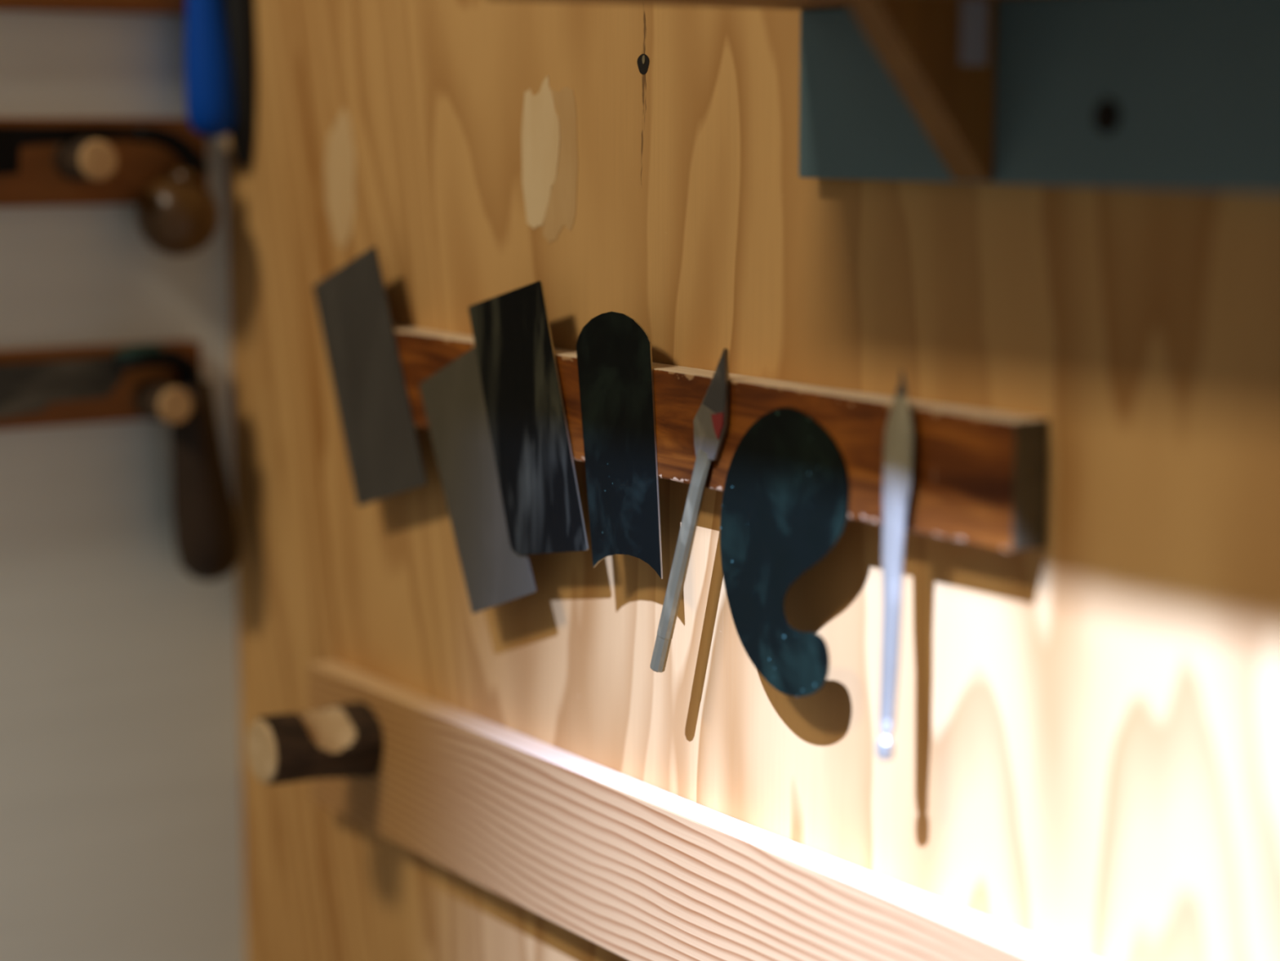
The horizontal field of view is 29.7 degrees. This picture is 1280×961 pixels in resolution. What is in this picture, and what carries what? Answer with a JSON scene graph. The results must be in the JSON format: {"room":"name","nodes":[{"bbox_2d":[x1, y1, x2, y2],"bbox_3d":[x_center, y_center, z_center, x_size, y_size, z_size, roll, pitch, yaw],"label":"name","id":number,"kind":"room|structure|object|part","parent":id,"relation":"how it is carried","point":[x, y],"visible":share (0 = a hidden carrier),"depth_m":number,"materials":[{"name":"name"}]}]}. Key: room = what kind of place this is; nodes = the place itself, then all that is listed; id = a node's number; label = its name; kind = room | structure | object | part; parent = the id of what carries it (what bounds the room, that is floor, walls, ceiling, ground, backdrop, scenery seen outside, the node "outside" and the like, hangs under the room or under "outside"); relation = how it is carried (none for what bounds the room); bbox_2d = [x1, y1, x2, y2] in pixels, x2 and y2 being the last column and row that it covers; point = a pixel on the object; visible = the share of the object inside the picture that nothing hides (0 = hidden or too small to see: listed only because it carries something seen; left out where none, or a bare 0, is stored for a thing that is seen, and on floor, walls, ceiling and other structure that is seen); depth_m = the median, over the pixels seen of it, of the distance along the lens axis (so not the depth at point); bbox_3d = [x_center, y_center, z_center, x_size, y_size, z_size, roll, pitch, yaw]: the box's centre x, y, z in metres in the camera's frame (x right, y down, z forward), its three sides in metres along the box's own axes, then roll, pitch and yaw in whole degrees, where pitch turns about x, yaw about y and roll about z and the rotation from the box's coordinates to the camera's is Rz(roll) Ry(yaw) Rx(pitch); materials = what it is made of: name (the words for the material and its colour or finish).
{"room":"woodworking shop","nodes":[
{"label":"woodworking shop","id":0,"kind":"room"},
{"bbox_2d":[0,10,246,960],"bbox_3d":[-0.860,-0.140,1.285,1.418,1.900,0.020,-6,10,-34],"label":"wall","id":1,"kind":"structure","parent":0,"point":[122,828],"depth_m":1.65,"materials":[{"name":"white paint"}]},
{"bbox_2d":[0,0,186,15],"bbox_3d":[-0.594,-0.310,1.419,0.734,0.055,0.020,-6,10,-34],"label":"peg rail","id":2,"kind":"object","parent":1,"relation":"attached to","point":[125,6],"visible":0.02,"depth_m":1.58,"materials":[{"name":"orange wood"}]},
{"bbox_2d":[184,0,257,168],"bbox_3d":[-0.279,-0.280,1.612,0.050,0.143,0.037,-6,10,-34],"label":"tool","id":3,"kind":"object","parent":2,"relation":"hanging from","point":[220,66],"visible":1,"depth_m":1.60,"materials":[{"name":"blue plastic"}]},
{"bbox_3d":[-0.285,-0.290,1.607,0.035,0.123,0.035,-6,10,-34],"label":"handle","id":4,"kind":"part","parent":3,"relation":"part of","materials":[{"name":"blue plastic"}]},
{"bbox_2d":[0,339,200,430],"bbox_3d":[-0.589,-0.038,1.437,0.719,0.050,0.062,-6,10,-34],"label":"peg rail","id":5,"kind":"object","parent":1,"relation":"attached to","point":[144,393],"visible":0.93,"depth_m":1.60,"materials":[{"name":"orange wood"}]},
{"bbox_2d":[0,342,240,581],"bbox_3d":[-0.526,0.011,1.484,0.606,0.164,0.044,-6,10,-34],"label":"drawknife","id":6,"kind":"object","parent":5,"relation":"hanging from","point":[206,531],"visible":0.96,"depth_m":1.62,"materials":[{"name":"wood"}]},
{"bbox_3d":[-0.559,-0.043,1.453,0.526,0.037,0.005,-6,10,-34],"label":"blade","id":7,"kind":"part","parent":6,"relation":"part of","materials":[{"name":"metal"}]},
{"bbox_3d":[-0.295,0.001,1.642,0.046,0.136,0.044,-6,10,-34],"label":"handle","id":8,"kind":"part","parent":6,"relation":"part of","materials":[{"name":"brown wood"}]},
{"bbox_2d":[0,118,207,207],"bbox_3d":[-0.585,-0.184,1.417,0.727,0.056,0.064,-6,10,-34],"label":"peg rail","id":9,"kind":"object","parent":1,"relation":"attached to","point":[82,171],"visible":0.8,"depth_m":1.57,"materials":[{"name":"orange wood"}]},
{"bbox_2d":[0,125,218,256],"bbox_3d":[-0.531,-0.170,1.454,0.595,0.086,0.054,-6,10,-34],"label":"drawknife","id":10,"kind":"object","parent":9,"relation":"hanging from","point":[176,215],"visible":0.99,"depth_m":1.59,"materials":[{"name":"brown wood"}]},
{"bbox_3d":[-0.552,-0.195,1.436,0.545,0.031,0.006,-6,10,-34],"label":"blade","id":11,"kind":"part","parent":10,"relation":"part of","materials":[{"name":"black metal"}]},
{"bbox_3d":[-0.307,-0.178,1.607,0.054,0.059,0.054,-6,10,-34],"label":"ball knob","id":12,"kind":"part","parent":10,"relation":"part of","materials":[{"name":"brown wood"}]},
{"bbox_2d":[225,0,1279,960],"bbox_3d":[0.412,-0.049,0.670,0.019,1.900,2.442,-6,10,-34],"label":"wall","id":13,"kind":"structure","parent":0,"point":[1085,762],"depth_m":1.17,"materials":[{"name":"brown wood"}]},
{"bbox_2d":[247,659,1095,960],"bbox_3d":[0.225,0.266,0.895,0.093,0.092,1.644,-6,10,-34],"label":"peg rail","id":14,"kind":"object","parent":13,"relation":"attached to","point":[636,869],"visible":1,"depth_m":1.31,"materials":[{"name":"brown wood"}]},
{"bbox_2d":[393,324,1048,551],"bbox_3d":[-0.002,-0.034,1.252,0.020,0.055,0.588,-6,10,-34],"label":"bar","id":15,"kind":"object","parent":13,"relation":"attached to","point":[980,476],"visible":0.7,"depth_m":1.08,"materials":[{"name":"brown wood"}]},
{"bbox_2d":[313,246,427,506],"bbox_3d":[-0.165,-0.062,1.470,0.001,0.161,0.141,-6,10,-34],"label":"scraper","id":16,"kind":"object","parent":15,"relation":"hanging from","point":[384,453],"visible":1,"depth_m":1.47,"materials":[{"name":"grey metal"}]},
{"bbox_2d":[418,346,536,613],"bbox_3d":[-0.093,0.001,1.373,0.001,0.154,0.127,-6,10,-34],"label":"scraper","id":17,"kind":"object","parent":15,"relation":"hanging from","point":[494,575],"visible":1,"depth_m":1.37,"materials":[{"name":"grey metal"}]},
{"bbox_2d":[468,280,588,554],"bbox_3d":[-0.062,-0.034,1.319,0.001,0.152,0.122,-6,10,-34],"label":"scraper","id":18,"kind":"object","parent":15,"relation":"hanging from","point":[512,334],"visible":1,"depth_m":1.32,"materials":[{"name":"metal"}]},
{"bbox_2d":[576,311,662,578],"bbox_3d":[-0.011,-0.019,1.248,0.001,0.136,0.079,-6,10,-34],"label":"scraper","id":19,"kind":"object","parent":15,"relation":"hanging from","point":[614,352],"visible":1,"depth_m":1.25,"materials":[{"name":"black metal"}]},
{"bbox_2d":[649,348,728,672],"bbox_3d":[0.025,0.016,1.193,0.009,0.167,0.053,-8,12,-44],"label":"knife","id":20,"kind":"object","parent":15,"relation":"attached to","point":[710,421],"visible":1,"depth_m":1.19,"materials":[{"name":"metal"}]},
{"bbox_3d":[0.035,-0.037,1.176,0.003,0.056,0.026,-6,10,-34],"label":"blade","id":21,"kind":"part","parent":20,"relation":"part of","materials":[{"name":"metal"}]},
{"bbox_2d":[720,407,849,696],"bbox_3d":[0.067,0.033,1.141,0.001,0.137,0.098,-6,10,-34],"label":"scraper","id":22,"kind":"object","parent":15,"relation":"hanging from","point":[786,495],"visible":1,"depth_m":1.14,"materials":[{"name":"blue metal"}]},
{"bbox_2d":[875,369,913,759],"bbox_3d":[0.109,0.037,1.064,0.015,0.172,0.019,-6,10,-34],"label":"knife","id":23,"kind":"object","parent":15,"relation":"attached to","point":[899,431],"visible":1,"depth_m":1.06,"materials":[{"name":"metal"}]},
{"bbox_3d":[0.113,-0.010,1.059,0.007,0.055,0.019,-6,10,-34],"label":"blade","id":24,"kind":"part","parent":23,"relation":"part of","materials":[{"name":"metal"}]},
{"bbox_2d":[515,0,1279,192],"bbox_3d":[0.359,-0.105,0.564,0.180,0.094,1.241,-6,10,-34],"label":"wall shelf","id":25,"kind":"object","parent":13,"relation":"attached to","point":[1137,94],"visible":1,"depth_m":0.98,"materials":[{"name":"blue paint"}]},
{"bbox_3d":[0.137,-0.184,0.995,0.014,0.027,0.002,-6,10,-34],"label":"plate","id":26,"kind":"part","parent":25,"relation":"part of","materials":[{"name":"grey metal"}]}
]}

